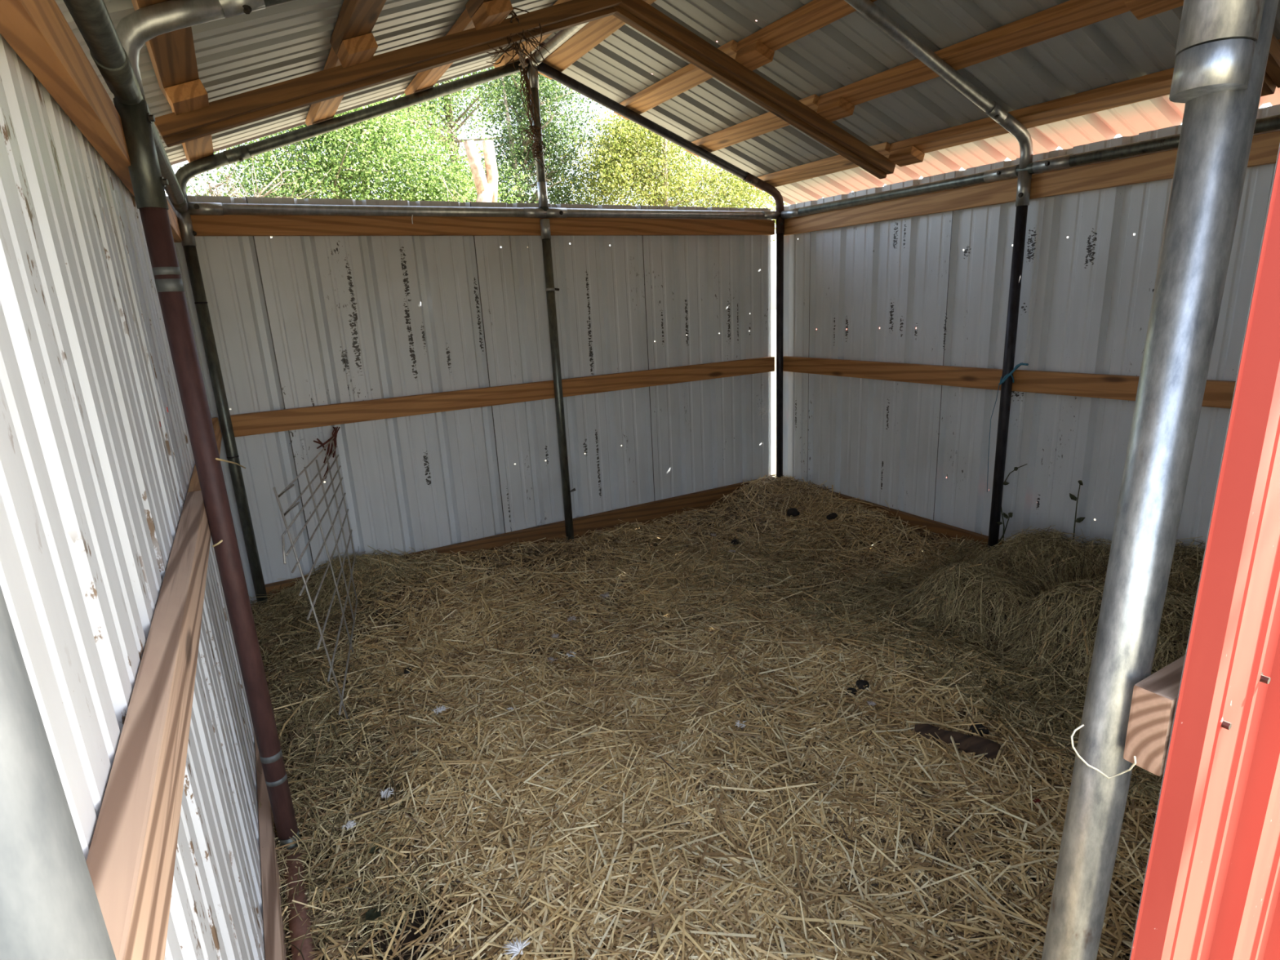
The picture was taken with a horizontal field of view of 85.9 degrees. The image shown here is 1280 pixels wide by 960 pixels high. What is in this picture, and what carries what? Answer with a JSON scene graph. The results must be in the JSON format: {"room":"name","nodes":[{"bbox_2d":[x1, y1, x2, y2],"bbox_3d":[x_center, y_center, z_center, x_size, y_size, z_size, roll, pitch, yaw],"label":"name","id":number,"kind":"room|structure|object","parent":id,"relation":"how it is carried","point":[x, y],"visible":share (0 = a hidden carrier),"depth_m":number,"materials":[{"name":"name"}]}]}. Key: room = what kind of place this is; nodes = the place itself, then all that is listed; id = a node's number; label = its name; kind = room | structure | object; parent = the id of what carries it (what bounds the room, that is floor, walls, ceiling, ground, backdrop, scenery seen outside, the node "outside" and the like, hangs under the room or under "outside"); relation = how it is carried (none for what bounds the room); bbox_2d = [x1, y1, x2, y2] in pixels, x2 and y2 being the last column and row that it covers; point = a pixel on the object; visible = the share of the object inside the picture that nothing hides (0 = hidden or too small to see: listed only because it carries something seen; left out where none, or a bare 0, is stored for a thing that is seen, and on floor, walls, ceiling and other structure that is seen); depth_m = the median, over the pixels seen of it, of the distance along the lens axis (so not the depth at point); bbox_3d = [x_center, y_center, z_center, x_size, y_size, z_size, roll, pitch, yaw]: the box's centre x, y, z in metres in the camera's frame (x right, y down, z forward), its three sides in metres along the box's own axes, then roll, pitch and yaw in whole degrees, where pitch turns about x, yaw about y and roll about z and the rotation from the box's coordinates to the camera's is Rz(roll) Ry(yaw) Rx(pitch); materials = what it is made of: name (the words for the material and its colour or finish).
{"room":"farm building","nodes":[
{"label":"farm building","id":0,"kind":"room"},
{"bbox_2d":[0,33,265,959],"bbox_3d":[-1.035,0.073,1.549,0.028,1.800,3.070,-11,17,-28],"label":"wall","id":1,"kind":"structure","parent":0,"point":[97,463],"depth_m":0.82,"materials":[{"name":"metal"}]},
{"bbox_2d":[85,490,211,959],"bbox_3d":[-0.638,0.222,0.944,0.037,0.082,1.595,-11,17,-28],"label":"board","id":2,"kind":"object","parent":1,"relation":"attached to","point":[131,860],"depth_m":0.63,"materials":[{"name":"brown wood"}]},
{"bbox_2d":[187,417,222,492],"bbox_3d":[-1.386,-0.075,2.213,0.037,0.082,1.400,-11,17,-28],"label":"board","id":3,"kind":"object","parent":1,"relation":"attached to","point":[194,485],"depth_m":2.38,"materials":[{"name":"brown wood"}]},
{"bbox_2d":[252,610,288,959],"bbox_3d":[-0.955,0.932,1.773,0.030,0.120,3.030,-11,17,-28],"label":"baseboard","id":4,"kind":"structure","parent":1,"relation":"attached to","point":[274,946],"depth_m":1.59,"materials":[{"name":"brown wood"}]},
{"bbox_2d":[54,0,557,164],"bbox_3d":[-0.519,-1.250,1.561,1.709,0.634,3.300,-11,17,-28],"label":"roof","id":5,"kind":"structure","parent":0,"point":[277,43],"depth_m":2.03,"materials":[{"name":"white paint"}]},
{"bbox_2d":[165,195,771,606],"bbox_3d":[-0.481,-0.462,3.574,3.016,1.826,0.028,-11,17,-28],"label":"wall","id":6,"kind":"structure","parent":0,"point":[297,322],"depth_m":3.36,"materials":[{"name":"metal"}]},
{"bbox_2d":[190,214,774,235],"bbox_3d":[-0.497,-1.233,3.342,2.950,0.082,0.037,-11,17,-28],"label":"beam","id":7,"kind":"structure","parent":6,"relation":"attached to","point":[225,224],"depth_m":3.14,"materials":[{"name":"orange wood"}]},
{"bbox_2d":[230,356,774,436],"bbox_3d":[-0.458,-0.467,3.545,2.950,0.089,0.037,-11,17,-28],"label":"beam","id":8,"kind":"structure","parent":6,"relation":"attached to","point":[285,420],"depth_m":3.33,"materials":[{"name":"orange wood"}]},
{"bbox_2d":[264,477,773,601],"bbox_3d":[-0.418,0.304,3.748,2.950,0.160,0.037,-11,17,-28],"label":"baseboard","id":9,"kind":"structure","parent":6,"relation":"attached to","point":[642,513],"depth_m":3.81,"materials":[{"name":"brown wood"}]},
{"bbox_2d":[229,309,1095,520],"bbox_3d":[-1.650,0.727,3.074,80.000,0.001,80.000,-11,17,-28],"label":"ground","id":10,"kind":"structure","parent":0,"point":[773,313],"depth_m":9.40,"materials":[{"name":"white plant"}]},
{"bbox_2d":[0,585,115,959],"bbox_3d":[-0.249,0.428,0.348,0.057,1.830,0.057,-11,17,-28],"label":"post","id":11,"kind":"object","parent":10,"relation":"on","point":[50,908],"visible":1,"depth_m":0.27,"materials":[{"name":"metal"}]},
{"bbox_2d":[164,136,329,238],"bbox_3d":[-5.603,-2.756,9.758,2.418,3.710,1.992,-16,20,-41],"label":"bush","id":12,"kind":"object","parent":10,"relation":"on","point":[211,188],"visible":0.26,"depth_m":9.33,"materials":[{"name":"green plant"}]},
{"bbox_2d":[175,84,535,237],"bbox_3d":[-4.267,-3.853,10.976,4.978,5.103,2.732,-11,17,-28],"label":"leafy tree","id":13,"kind":"object","parent":10,"relation":"on","point":[364,146],"visible":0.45,"depth_m":10.36,"materials":[{"name":"green plant"}]},
{"bbox_2d":[419,139,503,202],"bbox_3d":[-2.410,-3.068,10.394,1.521,3.677,0.949,-11,17,-28],"label":"tree","id":14,"kind":"object","parent":10,"relation":"on","point":[486,185],"visible":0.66,"depth_m":9.78,"materials":[{"name":"beige plant"}]},
{"bbox_2d":[354,67,577,195],"bbox_3d":[-3.680,-6.073,14.517,5.481,7.506,2.404,-11,17,-28],"label":"tree","id":15,"kind":"object","parent":10,"relation":"on","point":[464,114],"visible":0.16,"depth_m":14.06,"materials":[{"name":"green plant"}]},
{"bbox_2d":[463,66,624,248],"bbox_3d":[-1.682,-5.049,12.983,2.931,6.110,2.043,-11,17,-28],"label":"leafy tree","id":16,"kind":"object","parent":10,"relation":"on","point":[517,153],"visible":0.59,"depth_m":12.45,"materials":[{"name":"green plant"}]},
{"bbox_2d":[546,103,796,241],"bbox_3d":[1.019,-5.001,14.061,5.632,5.212,2.513,-12,17,-30],"label":"leafy tree","id":17,"kind":"object","parent":10,"relation":"on","point":[626,166],"visible":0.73,"depth_m":12.88,"materials":[{"name":"green plant"}]},
{"bbox_2d":[1041,0,1279,959],"bbox_3d":[0.532,0.229,0.768,0.169,1.867,0.057,-11,17,-28],"label":"post","id":18,"kind":"object","parent":10,"relation":"on","point":[1223,46],"visible":0.94,"depth_m":0.69,"materials":[{"name":"metal"}]},
{"bbox_2d":[1071,724,1136,778],"bbox_3d":[0.472,0.286,0.692,0.079,0.086,0.040,-11,17,-28],"label":"twine","id":19,"kind":"object","parent":18,"relation":"attached to","point":[1082,725],"visible":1,"depth_m":0.70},
{"bbox_2d":[253,481,1199,959],"bbox_3d":[0.345,0.560,2.476,3.063,0.409,3.040,-11,17,-28],"label":"floor","id":20,"kind":"structure","parent":0,"point":[411,936],"depth_m":2.13,"materials":[{"name":"soil"}]},
{"bbox_2d":[174,208,268,609],"bbox_3d":[-1.693,-0.201,2.831,0.056,1.740,0.046,-11,17,-28],"label":"post","id":21,"kind":"object","parent":20,"relation":"on","point":[188,242],"visible":0.86,"depth_m":2.78,"materials":[{"name":"metal"}]},
{"bbox_2d":[174,57,529,202],"bbox_3d":[-1.123,-1.482,2.868,1.503,0.660,0.047,-11,17,-28],"label":"pipe","id":22,"kind":"object","parent":21,"relation":"on","point":[184,174],"visible":0.83,"depth_m":2.79,"materials":[{"name":"metal"}]},
{"bbox_2d":[171,108,213,162],"bbox_3d":[-1.485,-1.165,2.291,0.095,0.063,0.980,-11,17,-28],"label":"purlin","id":23,"kind":"object","parent":22,"relation":"on","point":[202,147],"visible":0.2,"depth_m":2.46,"materials":[{"name":"orange wood"}]},
{"bbox_2d":[539,218,575,542],"bbox_3d":[-0.406,-0.434,3.533,0.071,1.705,0.047,-11,17,-28],"label":"post","id":24,"kind":"object","parent":20,"relation":"on","point":[544,223],"visible":0.91,"depth_m":3.48,"materials":[{"name":"metal"}]},
{"bbox_2d":[250,474,1203,959],"bbox_3d":[0.347,0.551,2.472,3.064,0.450,3.050,-11,17,-28],"label":"bedding","id":25,"kind":"object","parent":20,"relation":"on","point":[536,553],"visible":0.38,"depth_m":2.30,"materials":[{"name":"plant"}]},
{"bbox_2d":[284,846,315,959],"bbox_3d":[-0.562,1.079,1.206,0.044,0.048,1.522,-11,17,-28],"label":"base rail","id":26,"kind":"object","parent":25,"relation":"on","point":[295,926],"visible":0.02,"depth_m":1.55,"materials":[{"name":"metal"}]},
{"bbox_2d":[112,97,301,856],"bbox_3d":[-0.932,0.113,1.544,0.061,1.745,0.052,-11,17,-28],"label":"post","id":27,"kind":"object","parent":26,"relation":"on","point":[148,182],"visible":0.89,"depth_m":1.48,"materials":[{"name":"metal"}]},
{"bbox_2d":[0,0,182,242],"bbox_3d":[-1.030,-0.658,1.357,0.037,0.089,3.030,-11,17,-28],"label":"board","id":28,"kind":"object","parent":27,"relation":"attached to","point":[37,31],"depth_m":0.88,"materials":[{"name":"orange wood"}]},
{"bbox_2d":[62,0,187,212],"bbox_3d":[-1.008,-0.747,1.367,0.048,0.049,2.940,-11,17,-28],"label":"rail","id":29,"kind":"object","parent":27,"relation":"on","point":[92,19],"visible":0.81,"depth_m":1.10,"materials":[{"name":"metal"}]},
{"bbox_2d":[115,0,293,97],"bbox_3d":[-0.362,-1.180,1.577,1.503,0.660,0.047,-11,17,-28],"label":"pipe","id":30,"kind":"object","parent":29,"relation":"on","point":[133,30],"visible":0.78,"depth_m":1.31,"materials":[{"name":"metal"}]},
{"bbox_2d":[131,0,199,101],"bbox_3d":[-0.712,-0.848,0.958,0.095,0.063,2.155,-11,17,-28],"label":"purlin","id":31,"kind":"object","parent":30,"relation":"on","point":[172,55],"visible":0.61,"depth_m":1.58,"materials":[{"name":"brown wood"}]},
{"bbox_2d":[164,79,208,115],"bbox_3d":[-1.199,-1.014,1.822,0.095,0.063,0.125,-11,17,-28],"label":"block","id":32,"kind":"object","parent":31,"relation":"attached to","point":[183,98],"visible":1,"depth_m":1.78,"materials":[{"name":"orange wood"}]},
{"bbox_2d":[212,457,245,546],"bbox_3d":[-1.232,-0.046,2.094,0.048,0.294,1.413,-10,16,-26],"label":"wire","id":33,"kind":"object","parent":27,"relation":"attached to","point":[217,459],"visible":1,"depth_m":1.54,"materials":[{"name":"metal"}]},
{"bbox_2d":[272,436,358,723],"bbox_3d":[-1.125,0.286,2.554,0.086,0.806,1.276,-7,15,-14],"label":"panel","id":34,"kind":"object","parent":25,"relation":"on","point":[322,632],"visible":0.93,"depth_m":2.41,"materials":[{"name":"metal"}]},
{"bbox_2d":[313,426,340,479],"bbox_3d":[-1.337,-0.117,2.998,0.062,0.212,0.157,0,15,11],"label":"vine","id":35,"kind":"object","parent":34,"relation":"on","point":[335,429],"visible":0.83,"depth_m":2.96,"materials":[{"name":"plant"}]},
{"bbox_2d":[379,786,394,799],"bbox_3d":[-0.694,0.864,1.896,0.039,0.012,0.051,-11,17,-28],"label":"feather","id":36,"kind":"object","parent":25,"relation":"on","point":[384,793],"visible":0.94,"depth_m":1.89,"materials":[{"name":"white"}]},
{"bbox_2d":[730,538,738,545],"bbox_3d":[0.495,0.322,3.569,0.042,0.032,0.039,2,15,16],"label":"dropping","id":37,"kind":"object","parent":25,"relation":"on","point":[734,540],"visible":0.96,"depth_m":3.56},
{"bbox_2d":[996,463,1026,542],"bbox_3d":[1.642,0.110,3.052,0.028,0.389,0.107,-11,17,-28],"label":"weed","id":38,"kind":"object","parent":25,"relation":"on","point":[1015,468],"visible":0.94,"depth_m":3.10,"materials":[{"name":"plant"}]},
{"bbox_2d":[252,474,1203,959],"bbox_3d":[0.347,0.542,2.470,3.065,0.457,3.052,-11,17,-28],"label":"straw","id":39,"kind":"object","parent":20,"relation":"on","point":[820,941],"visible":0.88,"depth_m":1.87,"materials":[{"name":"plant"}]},
{"bbox_2d":[368,845,380,853],"bbox_3d":[-0.655,0.915,1.700,0.023,0.007,0.023,-1,15,9],"label":"fallen leaf","id":40,"kind":"object","parent":39,"relation":"on","point":[372,849],"visible":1,"depth_m":1.70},
{"bbox_2d":[404,667,413,675],"bbox_3d":[-0.835,0.689,2.477,0.034,0.024,0.038,-11,17,-28],"label":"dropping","id":41,"kind":"object","parent":39,"relation":"on","point":[406,671],"visible":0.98,"depth_m":2.46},
{"bbox_2d":[432,705,448,714],"bbox_3d":[-0.651,0.746,2.235,0.049,0.013,0.049,8,18,35],"label":"feather","id":42,"kind":"object","parent":39,"relation":"on","point":[442,708],"visible":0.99,"depth_m":2.23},
{"bbox_2d":[502,937,530,959],"bbox_3d":[-0.256,0.955,1.409,0.061,0.016,0.044,-16,19,-40],"label":"feather","id":43,"kind":"object","parent":39,"relation":"on","point":[514,948],"visible":0.96,"depth_m":1.41,"materials":[{"name":"white"}]},
{"bbox_2d":[546,656,558,662],"bbox_3d":[-0.323,0.654,2.504,0.036,0.011,0.035,5,17,29],"label":"feather","id":44,"kind":"object","parent":39,"relation":"on","point":[550,658],"visible":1,"depth_m":2.50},
{"bbox_2d":[550,633,559,638],"bbox_3d":[-0.326,0.599,2.642,0.036,0.010,0.041,-11,17,-28],"label":"feather","id":45,"kind":"object","parent":39,"relation":"on","point":[553,635],"visible":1,"depth_m":2.64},
{"bbox_2d":[565,650,576,657],"bbox_3d":[-0.256,0.645,2.550,0.049,0.011,0.035,9,19,38],"label":"feather","id":46,"kind":"object","parent":39,"relation":"on","point":[571,651],"visible":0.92,"depth_m":2.54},
{"bbox_2d":[567,615,576,621],"bbox_3d":[-0.274,0.551,2.743,0.042,0.014,0.051,-11,17,-28],"label":"feather","id":47,"kind":"object","parent":39,"relation":"on","point":[570,618],"visible":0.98,"depth_m":2.74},
{"bbox_2d":[599,591,609,598],"bbox_3d":[-0.151,0.501,2.997,0.052,0.013,0.049,-11,17,-28],"label":"feather","id":48,"kind":"object","parent":39,"relation":"on","point":[606,594],"visible":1,"depth_m":2.99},
{"bbox_2d":[735,720,746,728],"bbox_3d":[0.300,0.729,2.048,0.034,0.011,0.031,1,15,14],"label":"feather","id":49,"kind":"object","parent":39,"relation":"on","point":[737,724],"visible":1,"depth_m":2.04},
{"bbox_2d":[786,507,799,517],"bbox_3d":[0.873,0.188,3.914,0.070,0.053,0.071,-1,15,6],"label":"dropping","id":50,"kind":"object","parent":39,"relation":"on","point":[792,511],"visible":0.97,"depth_m":3.90,"materials":[{"name":"black"}]},
{"bbox_2d":[826,512,837,519],"bbox_3d":[1.052,0.201,3.758,0.074,0.037,0.047,-11,17,-28],"label":"dropping","id":51,"kind":"object","parent":39,"relation":"on","point":[832,516],"visible":1,"depth_m":3.74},
{"bbox_2d":[845,687,857,696],"bbox_3d":[0.675,0.678,2.195,0.033,0.025,0.040,4,16,25],"label":"dropping","id":52,"kind":"object","parent":39,"relation":"on","point":[853,690],"visible":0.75,"depth_m":2.19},
{"bbox_2d":[855,680,869,689],"bbox_3d":[0.716,0.658,2.212,0.040,0.033,0.041,-3,15,1],"label":"dropping","id":53,"kind":"object","parent":39,"relation":"on","point":[860,683],"visible":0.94,"depth_m":2.20,"materials":[{"name":"black"}]},
{"bbox_2d":[866,700,876,706],"bbox_3d":[0.709,0.682,2.104,0.024,0.010,0.025,-11,17,-28],"label":"feather","id":54,"kind":"object","parent":39,"relation":"on","point":[870,703],"visible":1,"depth_m":2.10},
{"bbox_2d":[914,724,1000,759],"bbox_3d":[0.883,0.733,1.923,0.221,0.063,0.064,7,18,32],"label":"chunk","id":55,"kind":"object","parent":39,"relation":"on","point":[968,744],"visible":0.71,"depth_m":1.89,"materials":[{"name":"brown wood"}]},
{"bbox_2d":[968,722,989,736],"bbox_3d":[0.965,0.714,1.959,0.053,0.030,0.050,-11,17,-28],"label":"dropping","id":56,"kind":"object","parent":39,"relation":"on","point":[977,726],"visible":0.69,"depth_m":1.95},
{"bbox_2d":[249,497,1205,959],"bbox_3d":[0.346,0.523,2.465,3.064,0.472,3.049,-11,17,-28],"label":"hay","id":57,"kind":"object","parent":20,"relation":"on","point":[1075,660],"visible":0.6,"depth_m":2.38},
{"bbox_2d":[341,820,355,830],"bbox_3d":[-0.752,0.896,1.784,0.033,0.011,0.039,6,17,30],"label":"feather","id":58,"kind":"object","parent":57,"relation":"on","point":[350,824],"visible":0.96,"depth_m":1.78,"materials":[{"name":"white"}]},
{"bbox_2d":[364,907,381,919],"bbox_3d":[-0.599,0.976,1.543,0.035,0.009,0.035,-11,17,-28],"label":"fallen leaf","id":59,"kind":"object","parent":57,"relation":"on","point":[371,914],"visible":1,"depth_m":1.54,"materials":[{"name":"plant"}]},
{"bbox_2d":[997,512,1012,545],"bbox_3d":[1.641,0.226,3.096,0.028,0.190,0.079,-11,17,-28],"label":"weed","id":60,"kind":"object","parent":57,"relation":"on","point":[1010,514],"visible":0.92,"depth_m":3.08,"materials":[{"name":"plant"}]},
{"bbox_2d":[1063,480,1084,541],"bbox_3d":[1.778,0.149,2.816,0.028,0.319,0.103,-11,17,-28],"label":"weed","id":61,"kind":"object","parent":57,"relation":"on","point":[1073,497],"visible":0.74,"depth_m":2.80,"materials":[{"name":"plant"}]},
{"bbox_2d":[775,208,784,481],"bbox_3d":[0.859,-0.712,4.211,0.047,1.770,0.056,-11,17,-28],"label":"post","id":62,"kind":"object","parent":20,"relation":"on","point":[780,223],"visible":0.84,"depth_m":4.16,"materials":[{"name":"metal"}]},
{"bbox_2d":[186,202,780,223],"bbox_3d":[-0.459,-1.269,3.304,2.953,0.085,0.053,-11,17,-28],"label":"rail","id":63,"kind":"object","parent":62,"relation":"on","point":[193,208],"visible":0.94,"depth_m":3.09,"materials":[{"name":"metal"}]},
{"bbox_2d":[527,65,548,210],"bbox_3d":[-0.477,-1.595,3.220,0.047,0.635,0.046,-11,17,-28],"label":"post","id":64,"kind":"object","parent":63,"relation":"on","point":[533,77],"visible":0.73,"depth_m":3.21,"materials":[{"name":"metal"}]},
{"bbox_2d":[485,7,550,168],"bbox_3d":[-0.486,-1.544,2.676,0.252,0.456,1.078,-5,15,-8],"label":"vine","id":65,"kind":"object","parent":64,"relation":"hanging from","point":[516,46],"visible":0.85,"depth_m":3.09,"materials":[{"name":"plant"}]},
{"bbox_2d":[528,22,588,66],"bbox_3d":[0.249,-1.605,1.883,0.048,0.065,3.020,-11,17,-28],"label":"pipe","id":66,"kind":"object","parent":64,"relation":"on","point":[563,35],"visible":0.65,"depth_m":2.89,"materials":[{"name":"metal"}]},
{"bbox_2d":[154,0,623,146],"bbox_3d":[-0.700,-1.337,2.179,1.495,0.584,0.076,-11,17,-28],"label":"rafter","id":67,"kind":"object","parent":66,"relation":"attached to","point":[254,105],"visible":0.86,"depth_m":2.10,"materials":[{"name":"brown wood"}]},
{"bbox_2d":[305,46,344,125],"bbox_3d":[-1.105,-1.395,2.461,0.095,0.063,0.980,-11,17,-28],"label":"purlin","id":68,"kind":"object","parent":67,"relation":"on","point":[324,110],"visible":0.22,"depth_m":2.60,"materials":[{"name":"orange wood"}]},
{"bbox_2d":[329,0,386,54],"bbox_3d":[-0.332,-1.078,1.128,0.095,0.063,2.155,-11,17,-28],"label":"purlin","id":69,"kind":"object","parent":67,"relation":"on","point":[356,18],"visible":0.69,"depth_m":1.83,"materials":[{"name":"brown wood"}]},
{"bbox_2d":[337,32,377,67],"bbox_3d":[-0.819,-1.244,1.992,0.095,0.063,0.125,-11,17,-28],"label":"block","id":70,"kind":"object","parent":69,"relation":"attached to","point":[360,49],"visible":1,"depth_m":1.95,"materials":[{"name":"orange wood"}]},
{"bbox_2d":[404,8,475,95],"bbox_3d":[-0.748,-1.611,2.620,0.095,0.063,0.980,-11,17,-28],"label":"purlin","id":71,"kind":"object","parent":67,"relation":"on","point":[424,80],"visible":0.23,"depth_m":2.73,"materials":[{"name":"orange wood"}]},
{"bbox_2d":[465,0,492,17],"bbox_3d":[0.024,-1.294,1.288,0.095,0.063,2.155,-11,17,-28],"label":"purlin","id":72,"kind":"object","parent":67,"relation":"on","point":[472,6],"visible":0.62,"depth_m":2.13,"materials":[{"name":"brown wood"}]},
{"bbox_2d":[471,0,512,30],"bbox_3d":[-0.463,-1.460,2.152,0.095,0.063,0.125,-11,17,-28],"label":"block","id":73,"kind":"object","parent":72,"relation":"attached to","point":[491,13],"visible":1,"depth_m":2.12,"materials":[{"name":"orange wood"}]},
{"bbox_2d":[493,0,571,67],"bbox_3d":[0.150,-1.616,1.869,0.105,0.067,3.140,-11,17,-28],"label":"board","id":74,"kind":"object","parent":66,"relation":"attached to","point":[507,58],"visible":0.31,"depth_m":2.99,"materials":[{"name":"brown wood"}]},
{"bbox_2d":[612,0,895,178],"bbox_3d":[0.541,-1.586,2.852,1.452,0.568,0.076,-11,17,-28],"label":"rafter","id":75,"kind":"object","parent":66,"relation":"attached to","point":[639,15],"visible":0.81,"depth_m":2.77,"materials":[{"name":"brown wood"}]},
{"bbox_2d":[613,40,737,119],"bbox_3d":[0.150,-1.784,3.109,0.095,0.063,0.980,-11,17,-28],"label":"purlin","id":76,"kind":"object","parent":75,"relation":"on","point":[690,76],"visible":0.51,"depth_m":3.10,"materials":[{"name":"brown wood"}]},
{"bbox_2d":[684,93,818,156],"bbox_3d":[0.530,-1.708,3.351,0.095,0.063,0.980,-11,17,-28],"label":"purlin","id":77,"kind":"object","parent":75,"relation":"on","point":[768,122],"visible":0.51,"depth_m":3.34,"materials":[{"name":"brown wood"}]},
{"bbox_2d":[1260,33,1279,96],"bbox_3d":[1.258,-1.302,1.636,1.452,0.568,0.076,-11,17,-28],"label":"rafter","id":78,"kind":"object","parent":66,"relation":"attached to","point":[1272,76],"visible":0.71,"depth_m":1.97,"materials":[{"name":"brown wood"}]},
{"bbox_2d":[537,62,783,209],"bbox_3d":[0.167,-1.733,3.569,1.503,0.660,0.047,-11,17,-28],"label":"pipe","id":79,"kind":"object","parent":62,"relation":"on","point":[547,70],"visible":0.94,"depth_m":3.50,"materials":[{"name":"metal"}]},
{"bbox_2d":[751,142,890,190],"bbox_3d":[0.925,-1.629,3.602,0.095,0.063,0.980,-11,17,-28],"label":"purlin","id":80,"kind":"object","parent":79,"relation":"on","point":[837,163],"visible":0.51,"depth_m":3.59,"materials":[{"name":"brown wood"}]},
{"bbox_2d":[986,170,1031,551],"bbox_3d":[1.585,-0.398,2.979,0.057,1.740,0.048,-11,17,-28],"label":"post","id":81,"kind":"object","parent":20,"relation":"on","point":[1024,182],"visible":0.88,"depth_m":2.92,"materials":[{"name":"metal"}]},
{"bbox_2d":[986,362,1028,492],"bbox_3d":[1.608,-0.220,2.998,0.059,0.587,0.148,-9,16,-22],"label":"twine","id":82,"kind":"object","parent":81,"relation":"attached to","point":[1016,366],"visible":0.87,"depth_m":2.96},
{"bbox_2d":[780,114,1279,218],"bbox_3d":[1.545,-1.246,2.755,0.053,0.047,2.940,-11,17,-28],"label":"rail","id":83,"kind":"object","parent":81,"relation":"on","point":[1271,122],"visible":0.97,"depth_m":2.77,"materials":[{"name":"metal"}]},
{"bbox_2d":[844,0,1033,168],"bbox_3d":[0.897,-1.443,2.329,1.503,0.660,0.047,-11,17,-28],"label":"pipe","id":84,"kind":"object","parent":83,"relation":"on","point":[867,8],"visible":0.98,"depth_m":2.43,"materials":[{"name":"metal"}]},
{"bbox_2d":[735,0,876,51],"bbox_3d":[0.950,-1.469,1.792,0.095,0.063,2.155,-11,17,-28],"label":"purlin","id":85,"kind":"object","parent":84,"relation":"on","point":[815,15],"visible":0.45,"depth_m":2.42,"materials":[{"name":"orange wood"}]},
{"bbox_2d":[734,40,774,71],"bbox_3d":[0.441,-1.631,2.644,0.095,0.063,0.125,-11,17,-28],"label":"block","id":86,"kind":"object","parent":85,"relation":"attached to","point":[756,55],"visible":1,"depth_m":2.62,"materials":[{"name":"orange wood"}]},
{"bbox_2d":[817,0,1129,106],"bbox_3d":[1.330,-1.393,2.034,0.095,0.063,2.155,-11,17,-28],"label":"purlin","id":87,"kind":"object","parent":84,"relation":"on","point":[1069,15],"visible":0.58,"depth_m":2.27,"materials":[{"name":"orange wood"}]},
{"bbox_2d":[816,96,854,121],"bbox_3d":[0.821,-1.555,2.886,0.095,0.063,0.125,-11,17,-28],"label":"block","id":88,"kind":"object","parent":87,"relation":"attached to","point":[838,108],"visible":1,"depth_m":2.86,"materials":[{"name":"orange wood"}]},
{"bbox_2d":[1124,0,1183,20],"bbox_3d":[1.417,-1.318,1.875,0.095,0.063,0.130,-11,17,-28],"label":"block","id":89,"kind":"object","parent":87,"relation":"attached to","point":[1140,9],"visible":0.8,"depth_m":1.90,"materials":[{"name":"orange wood"}]},
{"bbox_2d":[888,39,1279,153],"bbox_3d":[1.725,-1.315,2.285,0.095,0.063,2.155,-11,17,-28],"label":"purlin","id":90,"kind":"object","parent":84,"relation":"on","point":[1157,84],"visible":0.59,"depth_m":2.54,"materials":[{"name":"orange wood"}]},
{"bbox_2d":[888,146,924,166],"bbox_3d":[1.216,-1.476,3.137,0.095,0.063,0.125,-11,17,-28],"label":"block","id":91,"kind":"object","parent":90,"relation":"attached to","point":[909,155],"visible":1,"depth_m":3.11,"materials":[{"name":"orange wood"}]},
{"bbox_2d":[783,130,1279,235],"bbox_3d":[1.587,-1.188,2.790,0.037,0.090,2.975,-11,17,-28],"label":"beam","id":92,"kind":"structure","parent":81,"relation":"attached to","point":[1264,148],"depth_m":2.78,"materials":[{"name":"brown wood"}]},
{"bbox_2d":[525,0,1279,204],"bbox_3d":[1.014,-1.543,2.396,1.744,0.647,3.300,-11,17,-28],"label":"roof","id":93,"kind":"structure","parent":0,"point":[851,49],"depth_m":2.67,"materials":[{"name":"white paint"}]},
{"bbox_2d":[537,0,656,79],"bbox_3d":[0.316,-1.644,1.961,0.105,0.067,3.140,-11,17,-28],"label":"board","id":94,"kind":"object","parent":93,"relation":"attached to","point":[594,32],"visible":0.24,"depth_m":2.90,"materials":[{"name":"brown wood"}]},
{"bbox_2d":[782,104,1279,553],"bbox_3d":[1.652,-0.429,3.015,0.028,1.836,3.070,-11,17,-28],"label":"wall","id":95,"kind":"structure","parent":0,"point":[860,292],"depth_m":3.08,"materials":[{"name":"metal"}]},
{"bbox_2d":[782,355,1002,390],"bbox_3d":[1.251,-0.577,3.626,0.037,0.089,1.470,-11,17,-28],"label":"rail","id":96,"kind":"object","parent":95,"relation":"attached to","point":[958,376],"depth_m":3.48,"materials":[{"name":"orange wood"}]},
{"bbox_2d":[787,480,1007,547],"bbox_3d":[1.667,0.368,3.201,0.037,0.180,2.975,-11,17,-28],"label":"baseboard","id":97,"kind":"structure","parent":95,"relation":"attached to","point":[937,527],"depth_m":3.48,"materials":[{"name":"brown wood"}]},
{"bbox_2d":[1011,369,1235,408],"bbox_3d":[1.993,-0.295,2.364,0.037,0.089,1.498,-11,16,-28],"label":"rail","id":98,"kind":"object","parent":95,"relation":"attached to","point":[1217,393],"depth_m":2.69,"materials":[{"name":"orange wood"}]},
{"bbox_2d":[1128,144,1279,959],"bbox_3d":[1.516,0.027,1.209,2.305,1.970,0.020,-11,17,-28],"label":"wall","id":99,"kind":"structure","parent":0,"point":[1211,890],"depth_m":0.74,"materials":[{"name":"red metal"}]},
{"bbox_2d":[1123,654,1185,776],"bbox_3d":[1.440,0.085,1.214,2.104,0.091,0.036,-11,17,-28],"label":"wooden beam","id":100,"kind":"structure","parent":99,"relation":"attached to","point":[1154,698],"depth_m":0.72,"materials":[{"name":"brown wood"}]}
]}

